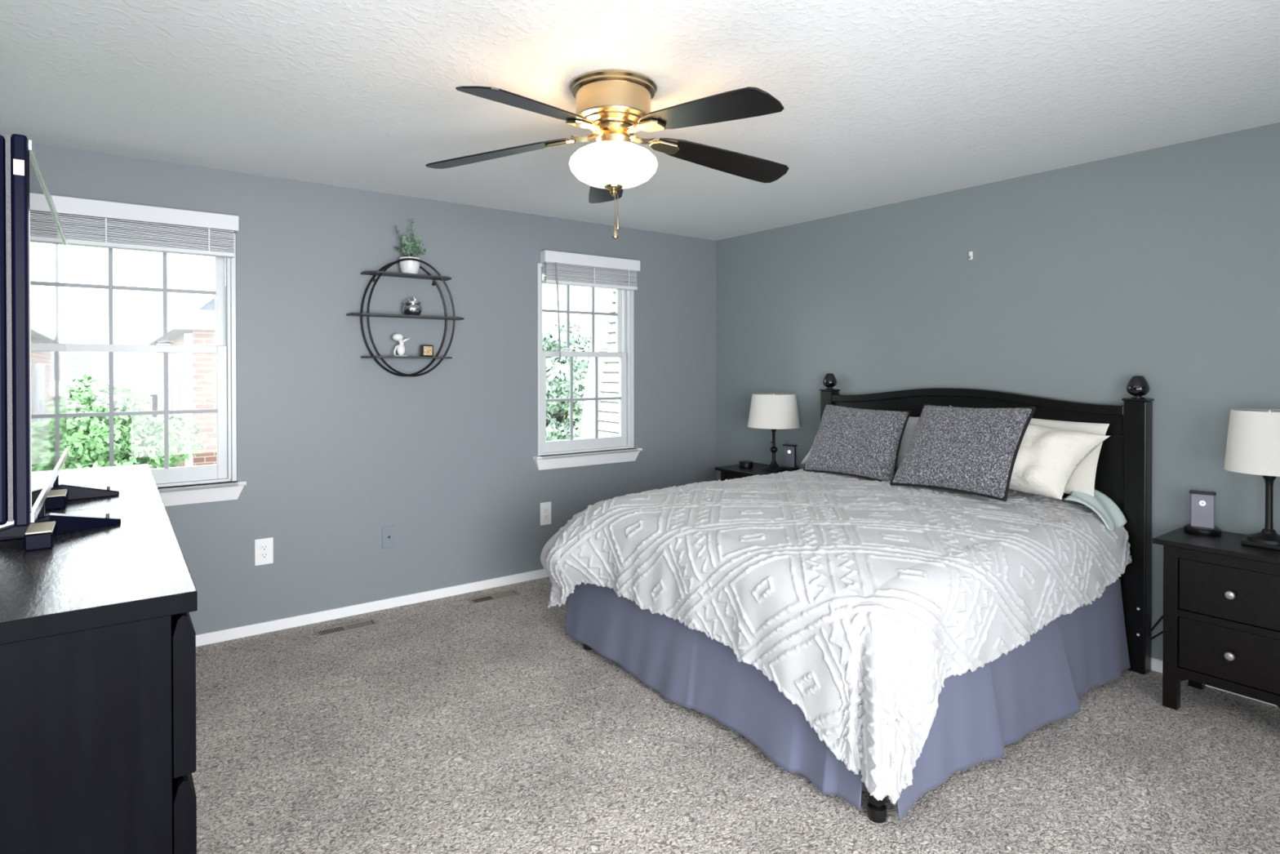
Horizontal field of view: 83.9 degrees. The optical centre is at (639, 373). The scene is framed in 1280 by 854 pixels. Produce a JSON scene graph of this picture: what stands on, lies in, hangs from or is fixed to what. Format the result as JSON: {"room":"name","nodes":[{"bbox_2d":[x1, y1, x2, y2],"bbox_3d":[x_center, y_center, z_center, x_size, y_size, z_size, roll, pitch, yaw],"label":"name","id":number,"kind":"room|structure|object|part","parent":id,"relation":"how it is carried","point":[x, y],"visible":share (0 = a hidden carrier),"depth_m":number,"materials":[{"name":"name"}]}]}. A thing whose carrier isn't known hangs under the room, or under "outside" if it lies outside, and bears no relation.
{"room":"bedroom","nodes":[
{"label":"bedroom","id":0,"kind":"room"},
{"bbox_2d":[4,137,716,635],"bbox_3d":[-1.254,0.162,4.461,4.857,2.440,0.160,0,1,-37],"label":"wall","id":1,"kind":"structure","parent":0,"point":[335,448],"depth_m":4.20,"materials":[{"name":"grey paint"}]},
{"bbox_2d":[65,232,246,506],"bbox_3d":[-2.560,-0.034,3.447,1.125,1.388,0.210,0,1,-37],"label":"window","id":2,"kind":"structure","parent":1,"relation":"in","point":[184,485],"depth_m":3.66,"materials":[{"name":"white plastic"}]},
{"bbox_2d":[51,195,239,257],"bbox_3d":[-2.520,-0.700,3.362,1.093,0.211,0.077,0,1,-37],"label":"window blind","id":3,"kind":"object","parent":2,"relation":"attached to","point":[84,222],"visible":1,"depth_m":3.43,"materials":[{"name":"white plastic"}]},
{"bbox_3d":[-2.525,-0.754,3.368,1.065,0.041,0.054,0,1,-37],"label":"head rail","id":4,"kind":"part","parent":3,"relation":"part of","materials":[{"name":"white plastic"}]},
{"bbox_3d":[-2.524,-0.605,3.365,1.061,0.022,0.062,0,1,-37],"label":"rail","id":5,"kind":"part","parent":3,"relation":"part of","materials":[{"name":"white plastic"}]},
{"bbox_3d":[-2.565,0.207,3.456,0.975,0.694,0.034,0,1,-37],"label":"sash","id":6,"kind":"part","parent":2,"relation":"part of","materials":[{"name":"white plastic"}]},
{"bbox_3d":[-2.576,-0.070,3.470,1.051,1.316,0.154,0,1,-37],"label":"frame","id":7,"kind":"part","parent":2,"relation":"part of","materials":[{"name":"white plastic"}]},
{"bbox_3d":[-2.524,0.576,3.404,1.125,0.020,0.090,0,1,-37],"label":"sill","id":8,"kind":"part","parent":2,"relation":"part of","materials":[{"name":"white paint"}]},
{"bbox_3d":[-2.591,-0.405,3.487,0.975,0.599,0.028,0,1,-37],"label":"sash","id":9,"kind":"part","parent":2,"relation":"part of","materials":[{"name":"white plastic"}]},
{"bbox_2d":[254,537,273,565],"bbox_3d":[-2.007,0.952,3.802,0.089,0.140,0.010,0,1,-37],"label":"wall outlet","id":10,"kind":"object","parent":1,"relation":"attached to","point":[264,548],"visible":1,"depth_m":3.80,"materials":[{"name":"white plastic"}]},
{"bbox_2d":[260,551,267,559],"bbox_3d":[-2.005,0.973,3.800,0.036,0.032,0.003,0,1,-37],"label":"receptacle","id":11,"kind":"object","parent":10,"relation":"attached to","point":[264,555],"depth_m":3.80,"materials":[{"name":"white plastic"}]},
{"bbox_2d":[260,544,267,551],"bbox_3d":[-2.005,0.931,3.800,0.036,0.032,0.003,0,1,-37],"label":"receptacle","id":12,"kind":"object","parent":10,"relation":"attached to","point":[263,547],"depth_m":3.80,"materials":[{"name":"white plastic"}]},
{"bbox_2d":[195,568,548,646],"bbox_3d":[-1.203,1.353,4.400,4.537,0.058,0.014,0,1,-37],"label":"baseboard","id":13,"kind":"structure","parent":1,"relation":"attached to","point":[206,638],"depth_m":4.09,"materials":[{"name":"white paint"}]},
{"bbox_2d":[382,525,395,548],"bbox_3d":[-1.478,0.966,4.192,0.076,0.127,0.014,0,1,-37],"label":"cable jack","id":14,"kind":"object","parent":1,"relation":"attached to","point":[388,532],"visible":1,"depth_m":4.19,"materials":[{"name":"grey plastic"}]},
{"bbox_2d":[346,257,464,377],"bbox_3d":[-1.359,-0.324,4.190,0.668,0.689,0.140,0,1,-37],"label":"wall shelf","id":15,"kind":"object","parent":1,"relation":"attached to","point":[381,272],"visible":0.95,"depth_m":4.14,"materials":[{"name":"black metal"}]},
{"bbox_2d":[392,333,409,355],"bbox_3d":[-1.400,-0.165,4.166,0.088,0.134,0.088,0,0,8],"label":"figurine","id":16,"kind":"object","parent":15,"relation":"on","point":[398,337],"visible":0.94,"depth_m":4.15,"materials":[{"name":"white ceramic"}]},
{"bbox_2d":[394,218,426,274],"bbox_3d":[-1.353,-0.746,4.193,0.191,0.336,0.144,0,1,-37],"label":"potted plant","id":17,"kind":"object","parent":15,"relation":"on","point":[409,248],"visible":0.96,"depth_m":4.16,"materials":[{"name":"green plant"}]},
{"bbox_3d":[-1.357,-0.785,4.190,0.175,0.236,0.127,0,1,-37],"label":"stem","id":18,"kind":"part","parent":17,"relation":"part of","materials":[{"name":"green plant"}]},
{"bbox_3d":[-1.356,-0.628,4.195,0.120,0.100,0.120,0,1,-37],"label":"pot","id":19,"kind":"part","parent":17,"relation":"part of","materials":[{"name":"white ceramic"}]},
{"bbox_2d":[402,297,422,315],"bbox_3d":[-1.344,-0.394,4.205,0.112,0.112,0.112,0,1,-37],"label":"jar","id":20,"kind":"object","parent":15,"relation":"on","point":[410,307],"visible":0.89,"depth_m":4.16,"materials":[{"name":"grey metal"}]},
{"bbox_3d":[-1.344,-0.419,4.205,0.106,0.022,0.106,0,1,-37],"label":"lid","id":21,"kind":"part","parent":20,"relation":"part of","materials":[{"name":"silver metal"}]},
{"bbox_2d":[420,344,433,356],"bbox_3d":[-1.274,-0.133,4.258,0.068,0.070,0.042,0,1,-37],"label":"block","id":22,"kind":"object","parent":15,"relation":"on","point":[425,350],"visible":0.99,"depth_m":4.24,"materials":[{"name":"beige wood"}]},
{"bbox_2d":[540,501,551,525],"bbox_3d":[-0.637,0.950,4.818,0.084,0.153,0.010,0,1,-37],"label":"wall outlet","id":23,"kind":"object","parent":1,"relation":"attached to","point":[545,507],"visible":1,"depth_m":4.82,"materials":[{"name":"white plastic"}]},
{"bbox_2d":[543,514,548,519],"bbox_3d":[-0.635,0.971,4.816,0.036,0.032,0.003,0,1,-37],"label":"receptacle","id":24,"kind":"object","parent":23,"relation":"attached to","point":[545,516],"depth_m":4.81,"materials":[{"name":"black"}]},
{"bbox_2d":[543,507,548,513],"bbox_3d":[-0.635,0.929,4.816,0.036,0.032,0.003,0,1,-37],"label":"receptacle","id":25,"kind":"object","parent":23,"relation":"attached to","point":[545,509],"depth_m":4.82,"materials":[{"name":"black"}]},
{"bbox_2d":[533,262,642,470],"bbox_3d":[-0.393,-0.047,5.054,0.870,1.388,0.210,0,1,-37],"label":"window","id":26,"kind":"structure","parent":1,"relation":"in","point":[571,452],"depth_m":5.09,"materials":[{"name":"white plastic"}]},
{"bbox_3d":[-0.425,-0.417,5.094,0.720,0.599,0.028,0,1,-37],"label":"sash","id":27,"kind":"part","parent":26,"relation":"part of","materials":[{"name":"white plastic"}]},
{"bbox_3d":[-0.398,0.194,5.062,0.720,0.694,0.034,0,1,-37],"label":"sash","id":28,"kind":"part","parent":26,"relation":"part of","materials":[{"name":"white plastic"}]},
{"bbox_3d":[-0.357,0.564,5.011,0.870,0.020,0.090,0,1,-37],"label":"sill","id":29,"kind":"part","parent":26,"relation":"part of","materials":[{"name":"white paint"}]},
{"bbox_2d":[540,249,639,359],"bbox_3d":[-0.330,-0.455,4.979,0.785,0.726,0.091,0,1,-37],"label":"window blind","id":30,"kind":"object","parent":26,"relation":"attached to","point":[560,268],"visible":1,"depth_m":4.93,"materials":[{"name":"white plastic"}]},
{"bbox_3d":[-0.339,-0.615,4.986,0.753,0.022,0.062,0,1,-37],"label":"rail","id":31,"kind":"part","parent":30,"relation":"part of","materials":[{"name":"white plastic"}]},
{"bbox_2d":[0,0,1279,240],"bbox_3d":[0.446,-1.100,2.158,4.857,0.120,5.869,0,1,-37],"label":"ceiling","id":32,"kind":"structure","parent":0,"point":[884,102],"depth_m":2.55,"materials":[{"name":"white paint"}]},
{"bbox_2d":[425,69,789,239],"bbox_3d":[-0.060,-0.765,2.573,1.407,0.555,1.379,0,1,-37],"label":"ceiling fan","id":33,"kind":"object","parent":32,"relation":"hanging from","point":[614,104],"visible":1,"depth_m":2.49,"materials":[{"name":"black wood"}]},
{"bbox_3d":[-0.535,-0.828,2.700,0.563,0.089,0.156,0,0,12],"label":"blade","id":34,"kind":"part","parent":33,"relation":"part of","materials":[{"name":"black wood"}]},
{"bbox_3d":[-0.328,-0.824,2.213,0.156,0.089,0.563,0,1,30],"label":"blade","id":35,"kind":"part","parent":33,"relation":"part of","materials":[{"name":"black wood"}]},
{"bbox_3d":[-0.136,-0.831,3.047,0.156,0.089,0.563,0,0,-6],"label":"blade","id":36,"kind":"part","parent":33,"relation":"part of","materials":[{"name":"black wood"}]},
{"bbox_3d":[-0.097,-0.753,2.599,0.324,0.144,0.324,0,1,-37],"label":"lamp shade","id":37,"kind":"part","parent":33,"relation":"part of","materials":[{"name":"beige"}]},
{"bbox_3d":[-0.091,-0.596,2.599,0.004,0.125,0.003,0,1,-37],"label":"pull chain","id":38,"kind":"part","parent":33,"relation":"part of","materials":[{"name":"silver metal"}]},
{"bbox_3d":[-0.091,-0.513,2.600,0.024,0.051,0.024,0,1,-37],"label":"chain pull","id":39,"kind":"part","parent":33,"relation":"part of","materials":[{"name":"gold metal"}]},
{"bbox_3d":[-0.082,-0.548,2.614,0.014,0.051,0.014,0,1,-37],"label":"chain pull","id":40,"kind":"part","parent":33,"relation":"part of","materials":[{"name":"gold metal"}]},
{"bbox_3d":[0.199,-0.824,2.259,0.156,0.089,0.563,0,1,-42],"label":"blade","id":41,"kind":"part","parent":33,"relation":"part of","materials":[{"name":"black wood"}]},
{"bbox_3d":[0.317,-0.829,2.774,0.563,0.089,0.156,0,0,-24],"label":"blade","id":42,"kind":"part","parent":33,"relation":"part of","materials":[{"name":"black wood"}]},
{"bbox_2d":[191,576,1279,853],"bbox_3d":[0.446,1.460,2.178,4.857,0.120,5.869,0,1,-37],"label":"floor","id":43,"kind":"structure","parent":0,"point":[451,724],"depth_m":2.52,"materials":[{"name":"carpet"}]},
{"bbox_2d":[0,502,197,853],"bbox_3d":[-1.121,0.864,1.250,0.520,1.087,0.864,0,1,-37],"label":"dresser","id":44,"kind":"object","parent":43,"relation":"on","point":[98,634],"visible":0.96,"depth_m":1.01,"materials":[{"name":"black wood"}]},
{"bbox_2d":[0,133,120,551],"bbox_3d":[-1.308,-0.031,1.582,0.244,0.698,1.131,0,1,-37],"label":"television","id":45,"kind":"object","parent":44,"relation":"on","point":[33,451],"visible":1,"depth_m":1.18,"materials":[{"name":"black plastic"}]},
{"bbox_3d":[-1.314,-0.070,1.577,0.019,0.620,1.130,0,1,-37],"label":"frame","id":46,"kind":"part","parent":45,"relation":"part of","materials":[{"name":"black plastic"}]},
{"bbox_3d":[-0.883,0.881,0.911,0.478,1.057,0.030,0,1,-37],"label":"panel","id":47,"kind":"part","parent":44,"relation":"part of","materials":[{"name":"black wood"}]},
{"bbox_3d":[-0.925,0.471,1.392,0.028,0.236,0.856,0,1,-37],"label":"drawer","id":48,"kind":"part","parent":44,"relation":"part of","materials":[{"name":"black wood"}]},
{"bbox_3d":[-0.925,0.715,1.394,0.028,0.236,0.856,0,1,-37],"label":"drawer","id":49,"kind":"part","parent":44,"relation":"part of","materials":[{"name":"black wood"}]},
{"bbox_2d":[44,463,163,513],"bbox_3d":[-1.637,0.858,1.945,0.520,1.087,0.864,0,1,-37],"label":"dresser","id":50,"kind":"object","parent":43,"relation":"on","point":[135,484],"visible":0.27,"depth_m":2.02,"materials":[{"name":"black wood"}]},
{"bbox_2d":[313,617,378,637],"bbox_3d":[-1.597,1.384,3.877,0.314,0.005,0.109,0,1,-37],"label":"floor vent","id":51,"kind":"object","parent":43,"relation":"in","point":[370,622],"visible":1,"depth_m":3.87,"materials":[{"name":"beige metal"}]},
{"bbox_2d":[466,589,521,604],"bbox_3d":[-0.898,1.380,4.395,0.314,0.005,0.109,0,1,-37],"label":"floor vent","id":52,"kind":"object","parent":43,"relation":"in","point":[508,593],"visible":1,"depth_m":4.39,"materials":[{"name":"beige metal"}]},
{"bbox_2d":[715,462,783,480],"bbox_3d":[0.851,1.026,5.047,0.400,0.702,0.510,0,1,-37],"label":"nightstand","id":53,"kind":"object","parent":43,"relation":"on","point":[735,471],"visible":0.13,"depth_m":5.02,"materials":[{"name":"black wood"}]},
{"bbox_3d":[0.614,1.037,5.120,0.045,0.680,0.050,0,1,-37],"label":"leg","id":54,"kind":"part","parent":53,"relation":"part of","materials":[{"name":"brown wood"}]},
{"bbox_3d":[0.728,0.722,4.953,0.026,0.048,0.350,0,1,-37],"label":"rail","id":55,"kind":"part","parent":53,"relation":"part of","materials":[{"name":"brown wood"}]},
{"bbox_2d":[738,460,753,467],"bbox_3d":[0.763,0.655,5.121,0.100,0.040,0.100,0,1,-37],"label":"speaker","id":56,"kind":"object","parent":53,"relation":"on","point":[742,464],"visible":1,"depth_m":5.08},
{"bbox_2d":[747,393,800,471],"bbox_3d":[0.937,0.409,4.988,0.364,0.534,0.364,0,1,-37],"label":"table lamp","id":57,"kind":"object","parent":53,"relation":"on","point":[775,411],"visible":1,"depth_m":4.85,"materials":[{"name":"white fabric"}]},
{"bbox_3d":[0.937,0.492,4.989,0.054,0.252,0.054,0,1,-37],"label":"stem","id":58,"kind":"part","parent":57,"relation":"part of","materials":[{"name":"black metal"}]},
{"bbox_3d":[0.937,0.261,4.987,0.364,0.230,0.364,0,1,-37],"label":"lamp shade","id":59,"kind":"part","parent":57,"relation":"part of","materials":[{"name":"fabric"}]},
{"bbox_2d":[781,444,799,471],"bbox_3d":[1.048,0.587,4.971,0.128,0.178,0.128,0,1,-45],"label":"charging stand","id":60,"kind":"object","parent":53,"relation":"on","point":[789,449],"visible":0.96,"depth_m":4.95,"materials":[{"name":"black plastic"}]},
{"bbox_3d":[1.043,0.579,4.966,0.007,0.150,0.080,0,1,-45],"label":"plate","id":61,"kind":"part","parent":60,"relation":"part of","materials":[{"name":"grey plastic"}]},
{"bbox_2d":[582,373,1154,822],"bbox_3d":[1.030,0.700,3.481,2.006,1.379,1.884,0,1,-37],"label":"bed","id":62,"kind":"object","parent":43,"relation":"on","point":[1123,473],"visible":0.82,"depth_m":3.34,"materials":[{"name":"black wood"}]},
{"bbox_3d":[1.269,0.749,4.767,0.080,1.262,0.094,0,1,-37],"label":"post","id":63,"kind":"part","parent":62,"relation":"part of","materials":[{"name":"black wood"}]},
{"bbox_2d":[565,577,1130,820],"bbox_3d":[0.960,1.165,3.472,2.004,0.410,1.983,0,1,-37],"label":"bed skirt","id":64,"kind":"object","parent":62,"relation":"attached to","point":[1038,683],"visible":0.5,"depth_m":2.77,"materials":[{"name":"blue fabric"}]},
{"bbox_3d":[0.156,1.166,2.973,0.072,0.405,1.825,0,1,-37],"label":"foot panel","id":65,"kind":"part","parent":64,"relation":"part of","materials":[{"name":"blue fabric"}]},
{"bbox_3d":[1.538,1.170,2.750,1.845,0.410,0.102,0,1,-37],"label":"panel","id":66,"kind":"part","parent":64,"relation":"part of","materials":[{"name":"blue fabric"}]},
{"bbox_3d":[0.745,1.315,2.237,0.036,0.070,0.036,0,1,-37],"label":"leg","id":67,"kind":"part","parent":62,"relation":"part of","materials":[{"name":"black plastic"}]},
{"bbox_3d":[1.798,0.139,4.046,0.070,0.107,1.688,0,1,-37],"label":"crest rail","id":68,"kind":"part","parent":62,"relation":"part of","materials":[{"name":"black wood"}]},
{"bbox_3d":[1.797,0.205,4.046,0.028,0.160,1.688,0,1,-37],"label":"headboard panel","id":69,"kind":"part","parent":62,"relation":"part of","materials":[{"name":"black wood"}]},
{"bbox_3d":[1.797,0.526,4.048,0.040,0.478,1.688,0,1,-37],"label":"headboard rail","id":70,"kind":"part","parent":62,"relation":"part of","materials":[{"name":"black wood"}]},
{"bbox_3d":[1.797,1.010,4.052,0.040,0.150,1.688,0,1,-37],"label":"rail","id":71,"kind":"part","parent":62,"relation":"part of","materials":[{"name":"black wood"}]},
{"bbox_3d":[2.329,0.760,3.337,0.080,1.262,0.094,0,1,-37],"label":"post","id":72,"kind":"part","parent":62,"relation":"part of","materials":[{"name":"black wood"}]},
{"bbox_2d":[1152,526,1279,710],"bbox_3d":[2.460,1.043,2.903,0.400,0.702,0.510,0,1,-37],"label":"nightstand","id":73,"kind":"object","parent":43,"relation":"on","point":[1221,594],"visible":0.94,"depth_m":2.84,"materials":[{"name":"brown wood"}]},
{"bbox_3d":[2.222,1.054,2.976,0.045,0.680,0.050,0,1,-37],"label":"leg","id":74,"kind":"part","parent":73,"relation":"part of","materials":[{"name":"brown wood"}]},
{"bbox_3d":[2.475,1.052,3.163,0.045,0.680,0.050,0,1,-37],"label":"leg","id":75,"kind":"part","parent":73,"relation":"part of","materials":[{"name":"brown wood"}]},
{"bbox_2d":[1183,489,1221,535],"bbox_3d":[2.442,0.602,3.092,0.128,0.178,0.128,0,1,39],"label":"charging stand","id":76,"kind":"object","parent":73,"relation":"on","point":[1202,502],"visible":1,"depth_m":3.08,"materials":[{"name":"black plastic"}]},
{"bbox_3d":[2.438,0.594,3.087,0.080,0.150,0.007,0,1,39],"label":"plate","id":77,"kind":"part","parent":76,"relation":"part of","materials":[{"name":"grey plastic"}]},
{"bbox_3d":[2.337,1.247,2.813,0.026,0.060,0.350,0,1,-37],"label":"rail","id":78,"kind":"part","parent":73,"relation":"part of","materials":[{"name":"brown wood"}]},
{"bbox_3d":[2.337,0.991,2.812,0.026,0.028,0.350,0,1,-37],"label":"rail","id":79,"kind":"part","parent":73,"relation":"part of","materials":[{"name":"brown wood"}]},
{"bbox_3d":[2.337,0.739,2.809,0.026,0.048,0.350,0,1,-37],"label":"rail","id":80,"kind":"part","parent":73,"relation":"part of","materials":[{"name":"brown wood"}]},
{"bbox_3d":[2.399,1.111,2.858,0.172,0.206,0.344,0,1,-37],"label":"drawer","id":81,"kind":"part","parent":73,"relation":"part of","materials":[{"name":"brown wood"}]},
{"bbox_3d":[2.399,0.870,2.856,0.172,0.208,0.344,0,1,-37],"label":"drawer","id":82,"kind":"part","parent":73,"relation":"part of","materials":[{"name":"brown wood"}]},
{"bbox_3d":[2.317,1.111,2.798,0.030,0.034,0.034,0,1,-37],"label":"knob","id":83,"kind":"part","parent":73,"relation":"part of","materials":[{"name":"grey metal"}]},
{"bbox_3d":[2.317,0.870,2.796,0.030,0.034,0.034,0,1,-37],"label":"knob","id":84,"kind":"part","parent":73,"relation":"part of","materials":[{"name":"grey metal"}]},
{"bbox_2d":[1223,408,1279,550],"bbox_3d":[2.530,0.419,2.863,0.284,0.546,0.284,0,1,-37],"label":"table lamp","id":85,"kind":"object","parent":73,"relation":"on","point":[1253,438],"visible":1,"depth_m":2.82,"materials":[{"name":"white fabric"}]},
{"bbox_3d":[2.530,0.274,2.862,0.284,0.246,0.284,0,1,-37],"label":"lamp shade","id":86,"kind":"part","parent":85,"relation":"part of","materials":[{"name":"fabric"}]},
{"bbox_3d":[2.530,0.504,2.863,0.044,0.244,0.044,0,1,-37],"label":"stem","id":87,"kind":"part","parent":85,"relation":"part of","materials":[{"name":"black metal"}]},
{"bbox_2d":[715,122,1279,660],"bbox_3d":[2.380,0.170,3.502,0.160,2.440,5.709,0,1,-37],"label":"wall","id":88,"kind":"structure","parent":0,"point":[1162,264],"depth_m":3.65,"materials":[{"name":"grey paint"}]},
{"bbox_2d":[968,251,973,259],"bbox_3d":[1.867,-0.666,4.030,0.028,0.046,0.020,0,1,-37],"label":"wall hook","id":89,"kind":"object","parent":88,"relation":"attached to","point":[971,253],"visible":1,"depth_m":4.03,"materials":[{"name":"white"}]},
{"bbox_2d":[1151,615,1163,631],"bbox_3d":[2.457,1.121,3.251,0.014,0.307,0.384,0,1,-38],"label":"power cord","id":90,"kind":"object","parent":88,"relation":"attached to","point":[1162,616],"visible":0.23,"depth_m":3.31,"materials":[{"name":"black plastic"}]},
{"bbox_2d":[1151,631,1163,639],"bbox_3d":[2.454,1.229,3.256,0.014,0.133,0.392,0,1,-38],"label":"power cord","id":91,"kind":"object","parent":88,"relation":"attached to","point":[1162,632],"visible":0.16,"depth_m":3.32,"materials":[{"name":"black plastic"}]},
{"bbox_2d":[1151,657,1278,706],"bbox_3d":[2.267,1.360,3.519,0.014,0.058,5.535,0,1,-37],"label":"baseboard","id":92,"kind":"structure","parent":88,"relation":"attached to","point":[1156,664],"depth_m":3.31,"materials":[{"name":"white paint"}]},
{"label":"outside","id":93,"kind":"structure","parent":0,"visible":0},
{"bbox_2d":[564,413,578,431],"bbox_3d":[-24.094,4.273,32.525,120.000,0.020,70.000,0,1,-37],"label":"lawn","id":94,"kind":"structure","parent":93,"point":[574,415],"depth_m":65.58,"materials":[{"name":"white"}]},
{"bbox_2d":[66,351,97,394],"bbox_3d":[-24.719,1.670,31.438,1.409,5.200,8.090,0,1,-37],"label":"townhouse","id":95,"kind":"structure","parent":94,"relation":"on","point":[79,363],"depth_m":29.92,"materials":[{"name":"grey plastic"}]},
{"bbox_2d":[94,352,135,443],"bbox_3d":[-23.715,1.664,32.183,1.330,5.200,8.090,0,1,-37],"label":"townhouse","id":96,"kind":"structure","parent":94,"relation":"on","point":[123,366],"depth_m":30.28,"materials":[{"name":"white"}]},
{"bbox_2d":[61,373,205,469],"bbox_3d":[-6.238,2.229,8.206,2.507,4.449,2.355,0,1,36],"label":"broadleaf tree","id":97,"kind":"object","parent":94,"relation":"on","point":[87,437],"visible":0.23,"depth_m":7.94,"materials":[{"name":"green plant"}]},
{"bbox_2d":[132,352,157,466],"bbox_3d":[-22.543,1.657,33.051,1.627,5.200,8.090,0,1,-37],"label":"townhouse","id":98,"kind":"structure","parent":94,"relation":"on","point":[145,364],"depth_m":29.85,"materials":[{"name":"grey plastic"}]},
{"bbox_3d":[-20.257,1.534,29.722,0.540,1.140,0.019,0,1,-37],"label":"pane","id":99,"kind":"part","parent":98,"relation":"part of","materials":[{"name":"white glass"}]},
{"bbox_3d":[-20.102,1.533,29.837,0.540,1.140,0.019,0,1,-37],"label":"pane","id":100,"kind":"part","parent":98,"relation":"part of","materials":[{"name":"grey glass"}]},
{"bbox_2d":[148,294,226,466],"bbox_3d":[-7.689,0.770,15.469,4.700,7.250,10.500,0,1,-37],"label":"brick house","id":101,"kind":"structure","parent":94,"relation":"on","point":[192,376],"depth_m":10.30,"materials":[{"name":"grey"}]},
{"bbox_3d":[-9.730,0.453,14.575,0.019,1.160,0.860,0,1,-37],"label":"pane","id":102,"kind":"part","parent":101,"relation":"part of","materials":[{"name":"white glass"}]},
{"bbox_2d":[168,363,171,424],"bbox_3d":[-9.303,0.457,14.058,0.068,1.300,0.300,0,1,-37],"label":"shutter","id":103,"kind":"object","parent":101,"relation":"hanging from","point":[169,364],"depth_m":13.94,"materials":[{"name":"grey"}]},
{"bbox_2d":[173,362,176,436],"bbox_3d":[-7.957,0.471,12.243,0.068,1.300,0.300,0,1,-37],"label":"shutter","id":104,"kind":"object","parent":101,"relation":"hanging from","point":[175,363],"depth_m":12.29,"materials":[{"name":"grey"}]},
{"bbox_3d":[-7.585,0.475,11.684,0.019,1.160,0.860,0,1,-37],"label":"pane","id":105,"kind":"part","parent":101,"relation":"part of","materials":[{"name":"white glass"}]},
{"bbox_2d":[179,362,184,444],"bbox_3d":[-7.159,0.479,11.166,0.068,1.300,0.300,0,1,-37],"label":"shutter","id":106,"kind":"object","parent":101,"relation":"hanging from","point":[181,364],"depth_m":11.04,"materials":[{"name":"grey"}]},
{"bbox_2d":[542,320,591,440],"bbox_3d":[-1.770,1.651,14.985,2.778,5.500,2.805,0,0,-8],"label":"broadleaf tree","id":107,"kind":"object","parent":94,"relation":"on","point":[557,371],"visible":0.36,"depth_m":14.14,"materials":[{"name":"green plant"}]},
{"bbox_2d":[578,288,618,439],"bbox_3d":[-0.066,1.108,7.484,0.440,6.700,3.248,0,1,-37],"label":"neighboring house","id":108,"kind":"structure","parent":94,"relation":"on","point":[604,325],"depth_m":7.56,"materials":[{"name":"grey plastic"}]},
{"bbox_3d":[1.021,1.114,3.471,1.835,0.249,1.595,0,1,-37],"label":"box spring","id":109,"kind":"object","parent":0,"visible":0},
{"bbox_3d":[1.025,0.872,3.472,1.825,0.234,1.585,0,1,-37],"label":"mattress","id":110,"kind":"object","parent":109,"relation":"on","visible":0},
{"bbox_2d":[540,468,1132,804],"bbox_3d":[0.864,0.941,3.464,2.089,0.730,2.017,0,1,-37],"label":"comforter","id":111,"kind":"object","parent":110,"relation":"on","point":[858,597],"visible":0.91,"depth_m":2.69,"materials":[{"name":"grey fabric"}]},
{"bbox_2d":[803,403,911,481],"bbox_3d":[1.254,0.390,4.112,0.276,0.400,0.644,0,1,-37],"label":"throw pillow","id":112,"kind":"object","parent":111,"relation":"on","point":[865,443],"visible":0.98,"depth_m":4.02,"materials":[{"name":"black fabric"}]},
{"bbox_2d":[800,416,919,470],"bbox_3d":[1.349,0.414,4.275,0.286,0.342,0.854,0,1,-37],"label":"bed pillow","id":113,"kind":"object","parent":111,"relation":"on","point":[912,423],"visible":0.09,"depth_m":4.01,"materials":[{"name":"grey fabric"}]},
{"bbox_2d":[889,404,1035,501],"bbox_3d":[1.591,0.371,3.548,0.297,0.427,0.613,0,1,-37],"label":"throw pillow","id":114,"kind":"object","parent":111,"relation":"on","point":[974,451],"visible":1,"depth_m":3.45,"materials":[{"name":"black fabric"}]},
{"bbox_2d":[949,405,1110,499],"bbox_3d":[1.854,0.380,3.525,0.314,0.402,0.792,0,1,-37],"label":"bed pillow","id":115,"kind":"object","parent":111,"relation":"on","point":[1047,458],"visible":0.43,"depth_m":3.31,"materials":[{"name":"white fabric"}]},
{"bbox_2d":[1029,417,1109,496],"bbox_3d":[1.997,0.399,3.623,0.130,0.380,0.665,0,1,-37],"label":"bed pillow","id":116,"kind":"object","parent":111,"relation":"on","point":[1082,480],"visible":0.2,"depth_m":3.40,"materials":[{"name":"white fabric"}]},
{"bbox_2d":[1064,488,1127,531],"bbox_3d":[2.134,0.631,3.339,0.203,0.165,0.205,0,1,-37],"label":"sheet","id":117,"kind":"object","parent":111,"relation":"on","point":[1105,508],"visible":0.9,"depth_m":3.32,"materials":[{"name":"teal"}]}
]}

